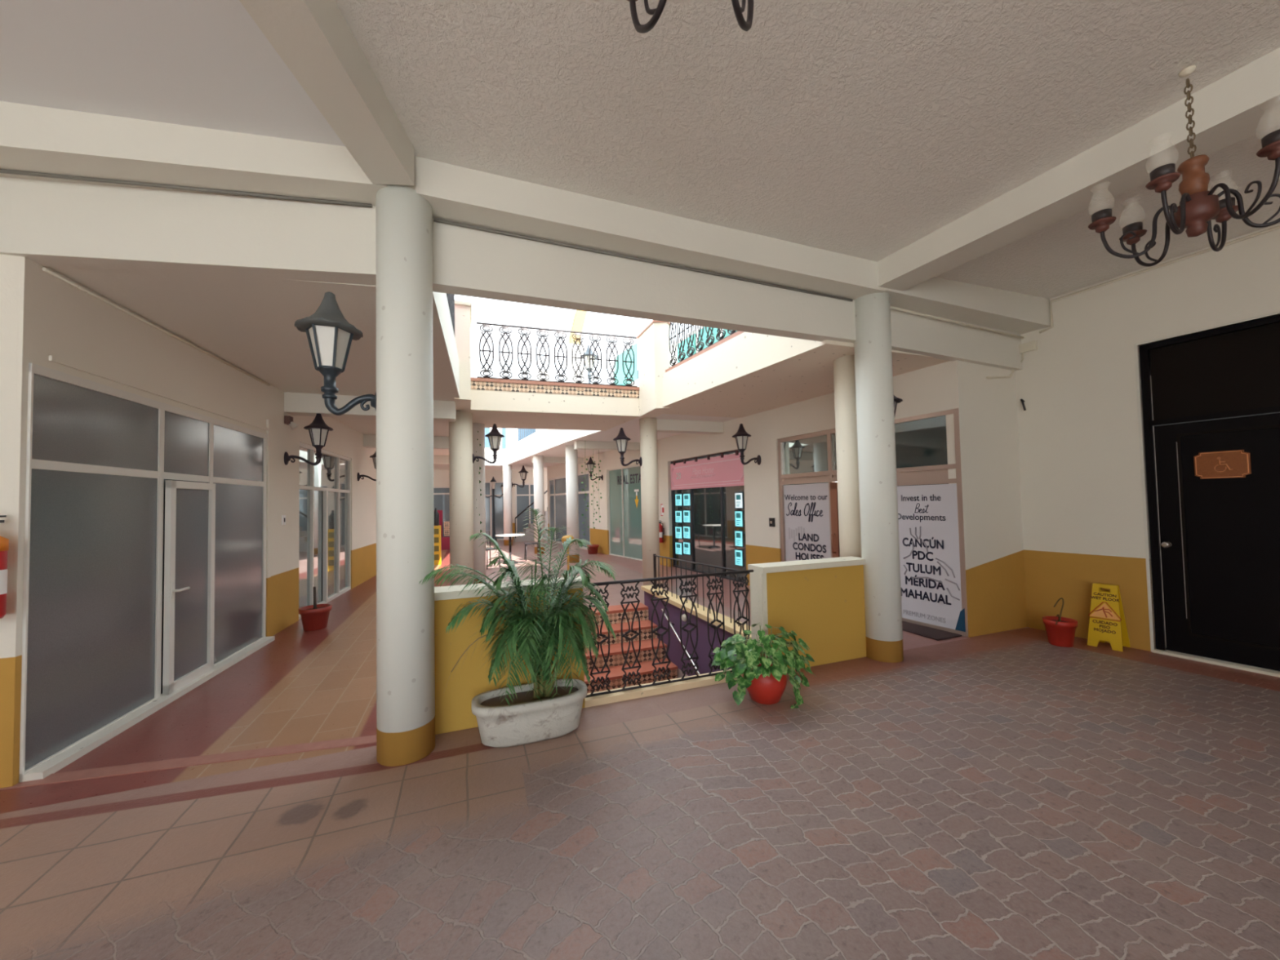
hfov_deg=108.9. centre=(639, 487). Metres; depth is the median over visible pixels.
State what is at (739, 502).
display
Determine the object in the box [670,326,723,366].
wall
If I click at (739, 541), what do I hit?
display
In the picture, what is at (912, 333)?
ceiling beam
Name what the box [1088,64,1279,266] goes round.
chandelier
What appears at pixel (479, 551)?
column
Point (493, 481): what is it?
lamp post
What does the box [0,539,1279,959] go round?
floor
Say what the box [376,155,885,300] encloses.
ceiling beam
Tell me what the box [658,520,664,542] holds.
fire extinguisher
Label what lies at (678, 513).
display
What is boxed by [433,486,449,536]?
window
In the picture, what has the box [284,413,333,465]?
wall lantern
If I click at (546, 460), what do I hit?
ceiling beam
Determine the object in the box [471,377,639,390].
trim
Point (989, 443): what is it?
wall
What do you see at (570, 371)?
pillar
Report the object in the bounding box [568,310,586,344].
arch
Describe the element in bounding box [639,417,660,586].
column
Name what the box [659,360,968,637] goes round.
wall
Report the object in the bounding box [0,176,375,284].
ceiling beam
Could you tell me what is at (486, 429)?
wall
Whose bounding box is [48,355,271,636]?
trim
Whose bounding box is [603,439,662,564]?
wall
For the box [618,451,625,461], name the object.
socket
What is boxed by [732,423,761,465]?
wall lantern
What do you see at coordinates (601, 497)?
vine
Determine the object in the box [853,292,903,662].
column
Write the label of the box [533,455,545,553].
column
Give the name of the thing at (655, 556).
railing
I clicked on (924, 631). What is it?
door mat
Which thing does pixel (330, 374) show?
socket
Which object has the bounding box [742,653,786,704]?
pot
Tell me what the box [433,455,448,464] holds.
ceiling beam
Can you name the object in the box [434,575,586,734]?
parapet
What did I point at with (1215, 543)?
door
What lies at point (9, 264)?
wall
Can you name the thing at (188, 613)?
door
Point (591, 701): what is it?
trim
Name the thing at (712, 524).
window
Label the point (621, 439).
wall lantern
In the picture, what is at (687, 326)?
iron railing
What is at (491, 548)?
cafe chair
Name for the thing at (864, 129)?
ceiling
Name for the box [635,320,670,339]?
trim
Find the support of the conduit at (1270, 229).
attached to the ceiling at (1064, 256)
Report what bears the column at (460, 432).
on the floor
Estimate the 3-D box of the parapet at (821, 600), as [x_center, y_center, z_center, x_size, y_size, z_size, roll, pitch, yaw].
[1.581,1.145,4.206,1.200,0.920,0.225,0,-2,-21]
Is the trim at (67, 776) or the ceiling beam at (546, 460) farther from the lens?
the ceiling beam at (546, 460)
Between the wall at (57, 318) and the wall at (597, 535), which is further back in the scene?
the wall at (597, 535)
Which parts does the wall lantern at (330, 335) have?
glass, arm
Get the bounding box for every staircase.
[513,489,548,542]
[583,602,677,693]
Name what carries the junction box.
attached to the wall at (1082, 501)
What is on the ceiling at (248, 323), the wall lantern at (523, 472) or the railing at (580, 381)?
the railing at (580, 381)
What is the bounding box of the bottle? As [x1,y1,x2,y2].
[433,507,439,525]
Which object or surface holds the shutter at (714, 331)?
attached to the wall at (721, 334)
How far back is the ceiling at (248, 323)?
4.73 m
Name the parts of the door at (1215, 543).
knob, transom panel, panel moulding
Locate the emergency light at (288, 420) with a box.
[284,415,298,429]
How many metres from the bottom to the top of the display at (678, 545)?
0.290 m
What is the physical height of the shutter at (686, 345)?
1.300 m
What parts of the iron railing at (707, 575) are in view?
rail, rail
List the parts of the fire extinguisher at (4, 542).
valve handle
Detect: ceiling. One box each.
[0,0,1279,262]
[48,266,949,470]
[934,123,1279,298]
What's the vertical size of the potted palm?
1.476 m
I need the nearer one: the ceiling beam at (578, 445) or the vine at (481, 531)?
the vine at (481, 531)
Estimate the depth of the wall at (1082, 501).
4.61 m
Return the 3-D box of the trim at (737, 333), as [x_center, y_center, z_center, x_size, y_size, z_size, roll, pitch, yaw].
[1.059,-1.837,5.911,0.150,0.050,2.685,0,-2,-27]
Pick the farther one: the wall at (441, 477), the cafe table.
the wall at (441, 477)
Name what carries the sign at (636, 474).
attached to the window at (624, 517)
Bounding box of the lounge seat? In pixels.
[433,510,449,550]
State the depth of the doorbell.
7.44 m
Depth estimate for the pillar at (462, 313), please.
6.33 m
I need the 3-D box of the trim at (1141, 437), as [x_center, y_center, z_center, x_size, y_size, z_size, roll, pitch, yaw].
[5.139,0.055,3.651,0.056,2.920,1.572,0,-2,-26]
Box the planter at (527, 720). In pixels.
[471,678,586,747]
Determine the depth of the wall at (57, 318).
3.02 m
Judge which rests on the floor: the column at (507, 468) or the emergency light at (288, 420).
the column at (507, 468)
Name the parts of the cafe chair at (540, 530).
seat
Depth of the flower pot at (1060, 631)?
4.49 m
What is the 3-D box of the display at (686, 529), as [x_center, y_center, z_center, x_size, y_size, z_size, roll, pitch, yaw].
[1.025,0.991,10.031,0.012,0.290,0.300,0,-2,-26]
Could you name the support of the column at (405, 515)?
on the floor
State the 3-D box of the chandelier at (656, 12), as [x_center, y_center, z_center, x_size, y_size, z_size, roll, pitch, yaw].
[0.139,-1.649,1.004,0.682,0.886,0.770,-2,-2,30]
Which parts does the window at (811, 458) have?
pane, pane, pane, pane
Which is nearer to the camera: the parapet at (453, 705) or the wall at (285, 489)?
the parapet at (453, 705)
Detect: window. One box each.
[18,362,266,782]
[298,441,351,619]
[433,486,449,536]
[484,481,503,540]
[515,483,533,533]
[548,471,590,550]
[607,465,642,560]
[671,449,746,582]
[777,428,837,561]
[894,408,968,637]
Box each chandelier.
[626,0,753,33]
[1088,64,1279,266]
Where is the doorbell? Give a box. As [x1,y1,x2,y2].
[768,517,774,526]
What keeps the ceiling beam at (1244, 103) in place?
attached to the ceiling at (1064, 256)
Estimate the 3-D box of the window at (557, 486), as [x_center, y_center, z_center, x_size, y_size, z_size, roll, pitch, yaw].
[-2.582,0.832,16.406,0.072,2.500,4.477,0,-2,-28]
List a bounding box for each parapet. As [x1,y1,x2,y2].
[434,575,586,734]
[747,555,866,669]
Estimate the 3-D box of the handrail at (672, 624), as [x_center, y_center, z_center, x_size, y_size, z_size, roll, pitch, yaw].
[0.531,1.855,5.321,0.081,0.633,1.230,0,-2,-21]
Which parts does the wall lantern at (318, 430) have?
arm, glass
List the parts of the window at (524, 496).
pane, pane, pane, pane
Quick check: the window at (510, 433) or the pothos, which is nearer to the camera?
the pothos
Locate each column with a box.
[375,184,435,766]
[448,410,474,586]
[472,422,485,583]
[502,464,512,545]
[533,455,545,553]
[565,444,579,563]
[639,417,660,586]
[833,355,861,557]
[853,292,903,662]
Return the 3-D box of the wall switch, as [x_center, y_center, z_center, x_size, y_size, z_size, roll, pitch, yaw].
[-4.457,0.410,5.729,0.018,0.120,0.080,-1,-2,-18]
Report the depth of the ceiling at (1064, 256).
3.85 m
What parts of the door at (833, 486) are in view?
handle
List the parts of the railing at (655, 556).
post, rail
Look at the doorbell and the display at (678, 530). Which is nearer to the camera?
the doorbell
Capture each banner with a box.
[783,482,831,561]
[897,483,965,631]
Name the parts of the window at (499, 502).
pane, pane, pane, pane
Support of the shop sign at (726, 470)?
attached to the window at (712, 524)
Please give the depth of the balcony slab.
7.56 m
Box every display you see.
[675,493,682,506]
[675,510,682,523]
[675,525,682,539]
[675,542,682,555]
[683,493,690,506]
[683,510,690,523]
[683,525,690,539]
[683,541,690,555]
[734,492,743,509]
[734,510,743,527]
[734,529,743,547]
[734,548,743,567]
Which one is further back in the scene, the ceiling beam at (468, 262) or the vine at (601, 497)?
the vine at (601, 497)
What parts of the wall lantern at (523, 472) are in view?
glass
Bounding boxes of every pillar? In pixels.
[453,304,471,409]
[489,427,502,448]
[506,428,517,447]
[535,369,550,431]
[566,343,585,382]
[637,322,671,417]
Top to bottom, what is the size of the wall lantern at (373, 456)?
0.687 m
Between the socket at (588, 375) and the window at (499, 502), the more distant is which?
the window at (499, 502)
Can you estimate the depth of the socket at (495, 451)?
7.40 m
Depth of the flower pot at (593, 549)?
13.37 m
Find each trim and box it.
[0,734,376,790]
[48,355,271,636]
[454,300,471,327]
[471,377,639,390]
[471,381,639,398]
[584,669,742,707]
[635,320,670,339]
[665,330,744,372]
[1133,311,1279,651]
[1151,648,1279,677]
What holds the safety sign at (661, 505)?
attached to the wall at (932, 388)
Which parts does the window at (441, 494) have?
frame, pane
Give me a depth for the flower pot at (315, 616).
5.63 m
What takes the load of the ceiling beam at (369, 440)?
attached to the ceiling at (248, 323)
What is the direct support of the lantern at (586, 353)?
on the balcony slab
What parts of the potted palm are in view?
stem, stem, stem, stem, stem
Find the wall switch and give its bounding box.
[281,515,285,524]
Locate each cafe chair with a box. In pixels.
[485,531,501,568]
[524,527,541,560]
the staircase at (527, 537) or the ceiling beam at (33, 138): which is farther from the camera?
the staircase at (527, 537)
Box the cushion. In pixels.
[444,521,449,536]
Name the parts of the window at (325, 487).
pane, pane, pane, pane, pane, pane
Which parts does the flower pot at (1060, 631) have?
pot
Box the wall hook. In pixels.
[1020,398,1026,410]
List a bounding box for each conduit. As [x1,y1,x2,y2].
[41,267,270,386]
[889,225,1279,378]
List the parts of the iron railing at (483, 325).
rail, rail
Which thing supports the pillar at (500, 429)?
on the ceiling at (248, 323)
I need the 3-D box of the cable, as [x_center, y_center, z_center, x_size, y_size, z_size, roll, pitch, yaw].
[-0.814,-1.780,3.324,6.056,0.052,0.237,-1,-2,-18]
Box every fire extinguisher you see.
[0,515,8,618]
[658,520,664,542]
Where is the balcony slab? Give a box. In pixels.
[460,381,639,431]
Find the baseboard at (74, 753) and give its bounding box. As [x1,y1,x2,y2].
[18,635,275,782]
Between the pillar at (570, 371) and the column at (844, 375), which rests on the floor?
the column at (844, 375)
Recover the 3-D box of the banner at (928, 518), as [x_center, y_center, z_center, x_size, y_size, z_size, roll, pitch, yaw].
[3.202,0.769,5.365,0.022,1.580,1.079,0,-2,-27]
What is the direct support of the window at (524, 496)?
in the wall at (441, 477)
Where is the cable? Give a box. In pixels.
[0,168,853,301]
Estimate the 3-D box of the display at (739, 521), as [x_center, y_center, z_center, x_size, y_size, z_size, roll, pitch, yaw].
[1.818,0.582,8.420,0.012,0.310,0.240,0,-2,-26]
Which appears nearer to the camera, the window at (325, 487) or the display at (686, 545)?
the window at (325, 487)
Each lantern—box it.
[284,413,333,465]
[294,291,376,415]
[357,450,376,480]
[472,423,504,463]
[511,465,528,487]
[582,345,597,382]
[585,457,603,480]
[613,427,642,466]
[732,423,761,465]
[893,395,902,415]
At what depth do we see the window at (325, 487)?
7.20 m
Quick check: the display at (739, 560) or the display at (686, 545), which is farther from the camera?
the display at (686, 545)
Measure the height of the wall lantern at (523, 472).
0.825 m
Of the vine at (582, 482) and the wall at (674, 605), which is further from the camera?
the vine at (582, 482)
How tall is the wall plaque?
0.234 m
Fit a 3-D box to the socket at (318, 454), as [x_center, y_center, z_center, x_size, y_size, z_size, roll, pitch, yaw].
[-4.158,-0.451,5.922,0.132,0.165,0.132,-1,-2,-18]
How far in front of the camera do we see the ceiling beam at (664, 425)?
8.43 m
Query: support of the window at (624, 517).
in the wall at (611, 460)
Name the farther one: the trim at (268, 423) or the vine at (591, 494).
the vine at (591, 494)
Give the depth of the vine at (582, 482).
10.73 m
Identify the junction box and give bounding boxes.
[1018,340,1037,362]
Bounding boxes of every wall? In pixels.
[0,253,19,787]
[7,256,268,786]
[267,384,353,636]
[353,429,376,587]
[433,470,547,539]
[484,369,638,448]
[546,452,604,554]
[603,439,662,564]
[640,585,751,678]
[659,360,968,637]
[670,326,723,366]
[946,360,1026,637]
[1014,223,1279,651]
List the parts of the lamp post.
glass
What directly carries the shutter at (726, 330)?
attached to the wall at (721, 334)
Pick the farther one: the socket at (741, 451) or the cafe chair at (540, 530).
the cafe chair at (540, 530)
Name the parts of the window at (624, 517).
pane, pane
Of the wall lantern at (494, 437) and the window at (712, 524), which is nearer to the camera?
the wall lantern at (494, 437)
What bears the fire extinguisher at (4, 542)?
attached to the wall at (9, 264)
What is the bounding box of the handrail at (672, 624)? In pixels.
[661,608,700,674]
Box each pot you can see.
[298,586,332,631]
[586,544,599,554]
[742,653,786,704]
[1042,597,1077,647]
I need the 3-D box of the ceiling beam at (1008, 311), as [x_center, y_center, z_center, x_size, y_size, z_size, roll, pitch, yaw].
[3.528,-1.917,4.816,2.791,0.400,0.300,-1,-2,-19]
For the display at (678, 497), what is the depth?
10.32 m
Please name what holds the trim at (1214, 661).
attached to the wall at (1082, 501)
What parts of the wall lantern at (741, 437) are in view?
glass, arm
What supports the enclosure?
attached to the wall at (486, 429)
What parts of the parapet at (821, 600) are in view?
post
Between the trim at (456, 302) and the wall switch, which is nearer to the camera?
the wall switch
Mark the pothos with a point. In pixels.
(764, 670)
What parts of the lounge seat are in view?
backrest, seat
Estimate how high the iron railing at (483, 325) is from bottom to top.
0.864 m
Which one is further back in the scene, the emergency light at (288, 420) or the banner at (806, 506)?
the banner at (806, 506)
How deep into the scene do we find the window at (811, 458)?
6.91 m
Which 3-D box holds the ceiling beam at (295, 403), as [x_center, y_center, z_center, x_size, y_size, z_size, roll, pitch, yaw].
[-3.710,-1.091,6.213,2.240,0.270,0.250,0,-2,-21]
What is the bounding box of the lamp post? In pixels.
[484,476,503,542]
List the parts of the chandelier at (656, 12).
arm, arm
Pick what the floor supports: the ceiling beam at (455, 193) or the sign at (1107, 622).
the sign at (1107, 622)
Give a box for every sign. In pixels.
[617,473,640,506]
[660,504,663,515]
[670,450,743,489]
[1087,582,1130,651]
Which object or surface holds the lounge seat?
on the floor
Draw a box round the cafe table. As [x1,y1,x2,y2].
[495,533,524,564]
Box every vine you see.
[475,431,482,536]
[581,458,589,535]
[590,457,597,528]
[595,460,602,522]
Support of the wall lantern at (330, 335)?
attached to the column at (405, 515)
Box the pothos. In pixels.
[711,622,815,708]
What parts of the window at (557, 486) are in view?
pane, pane, pane, pane, pane, pane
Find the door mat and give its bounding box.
[902,621,961,640]
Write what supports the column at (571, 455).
on the floor
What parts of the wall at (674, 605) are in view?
light knob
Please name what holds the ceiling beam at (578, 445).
attached to the ceiling at (248, 323)
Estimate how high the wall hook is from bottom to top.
0.141 m
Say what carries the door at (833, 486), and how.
in the wall at (932, 388)
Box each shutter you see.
[676,333,696,362]
[697,326,719,350]
[723,328,737,337]
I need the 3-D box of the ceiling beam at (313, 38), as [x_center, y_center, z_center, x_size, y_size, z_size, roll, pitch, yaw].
[-1.218,-2.072,-0.624,0.240,0.290,6.766,-1,-2,-4]
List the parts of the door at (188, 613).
handle, pane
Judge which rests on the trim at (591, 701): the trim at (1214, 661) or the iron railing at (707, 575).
the iron railing at (707, 575)
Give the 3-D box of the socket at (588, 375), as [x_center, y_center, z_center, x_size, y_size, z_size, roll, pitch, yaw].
[-1.028,-2.307,9.326,0.152,0.190,0.152,0,-2,-21]
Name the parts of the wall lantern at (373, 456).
arm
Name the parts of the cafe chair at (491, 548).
backrest, seat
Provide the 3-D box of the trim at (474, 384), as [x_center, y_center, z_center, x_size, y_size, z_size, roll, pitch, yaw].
[-1.328,-1.568,7.400,2.784,0.125,0.028,-1,-2,-18]
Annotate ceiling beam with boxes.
[0,101,377,206]
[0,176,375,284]
[239,0,413,185]
[284,391,456,422]
[363,434,448,449]
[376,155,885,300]
[432,218,856,342]
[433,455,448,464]
[532,457,583,463]
[573,440,639,450]
[657,418,723,434]
[877,47,1279,290]
[884,276,1050,334]
[889,308,1022,370]
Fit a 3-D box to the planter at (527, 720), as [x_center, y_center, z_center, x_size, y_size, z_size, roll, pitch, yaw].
[-0.707,1.475,2.979,0.730,0.272,0.344,0,-2,-21]
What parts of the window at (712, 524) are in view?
pane, pane, pane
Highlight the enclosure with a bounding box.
[613,342,637,385]
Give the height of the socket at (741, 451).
0.165 m
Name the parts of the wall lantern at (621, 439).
glass, arm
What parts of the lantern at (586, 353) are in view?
glass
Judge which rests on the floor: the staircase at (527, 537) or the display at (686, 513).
the staircase at (527, 537)
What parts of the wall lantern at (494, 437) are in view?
arm, glass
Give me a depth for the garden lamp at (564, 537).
9.31 m
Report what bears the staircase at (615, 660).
attached to the floor
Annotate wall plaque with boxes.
[1193,449,1251,479]
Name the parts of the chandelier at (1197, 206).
arm, arm, arm, chain, arm, arm, arm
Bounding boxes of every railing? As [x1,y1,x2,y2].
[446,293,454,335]
[476,322,637,386]
[515,381,580,443]
[586,569,753,697]
[653,554,749,630]
[669,322,737,367]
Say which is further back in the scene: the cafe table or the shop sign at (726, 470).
the cafe table
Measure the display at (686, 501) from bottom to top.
0.290 m
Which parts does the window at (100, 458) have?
pane, pane, pane, pane, pane, pane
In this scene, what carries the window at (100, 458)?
in the wall at (57, 318)
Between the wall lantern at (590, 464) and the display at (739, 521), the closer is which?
the display at (739, 521)
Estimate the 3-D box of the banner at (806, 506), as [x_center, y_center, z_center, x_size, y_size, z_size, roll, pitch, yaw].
[2.510,0.783,6.888,0.018,1.660,0.901,0,-2,-27]
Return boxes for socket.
[314,445,324,458]
[315,366,343,399]
[491,448,498,458]
[586,368,593,378]
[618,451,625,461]
[738,448,745,459]
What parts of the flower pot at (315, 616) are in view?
pot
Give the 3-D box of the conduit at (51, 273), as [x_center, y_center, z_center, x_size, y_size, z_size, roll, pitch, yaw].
[-3.944,-1.246,4.046,0.022,0.029,2.795,-1,-2,-17]
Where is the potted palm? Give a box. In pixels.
[418,507,617,747]
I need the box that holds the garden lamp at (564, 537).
[560,535,574,575]
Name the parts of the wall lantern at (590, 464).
glass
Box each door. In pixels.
[162,480,215,695]
[830,481,839,557]
[1139,315,1279,671]
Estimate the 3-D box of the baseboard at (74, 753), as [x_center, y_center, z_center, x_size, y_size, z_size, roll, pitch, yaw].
[-3.841,1.682,3.904,0.120,0.045,2.804,-1,-2,-17]
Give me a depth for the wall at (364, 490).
9.22 m

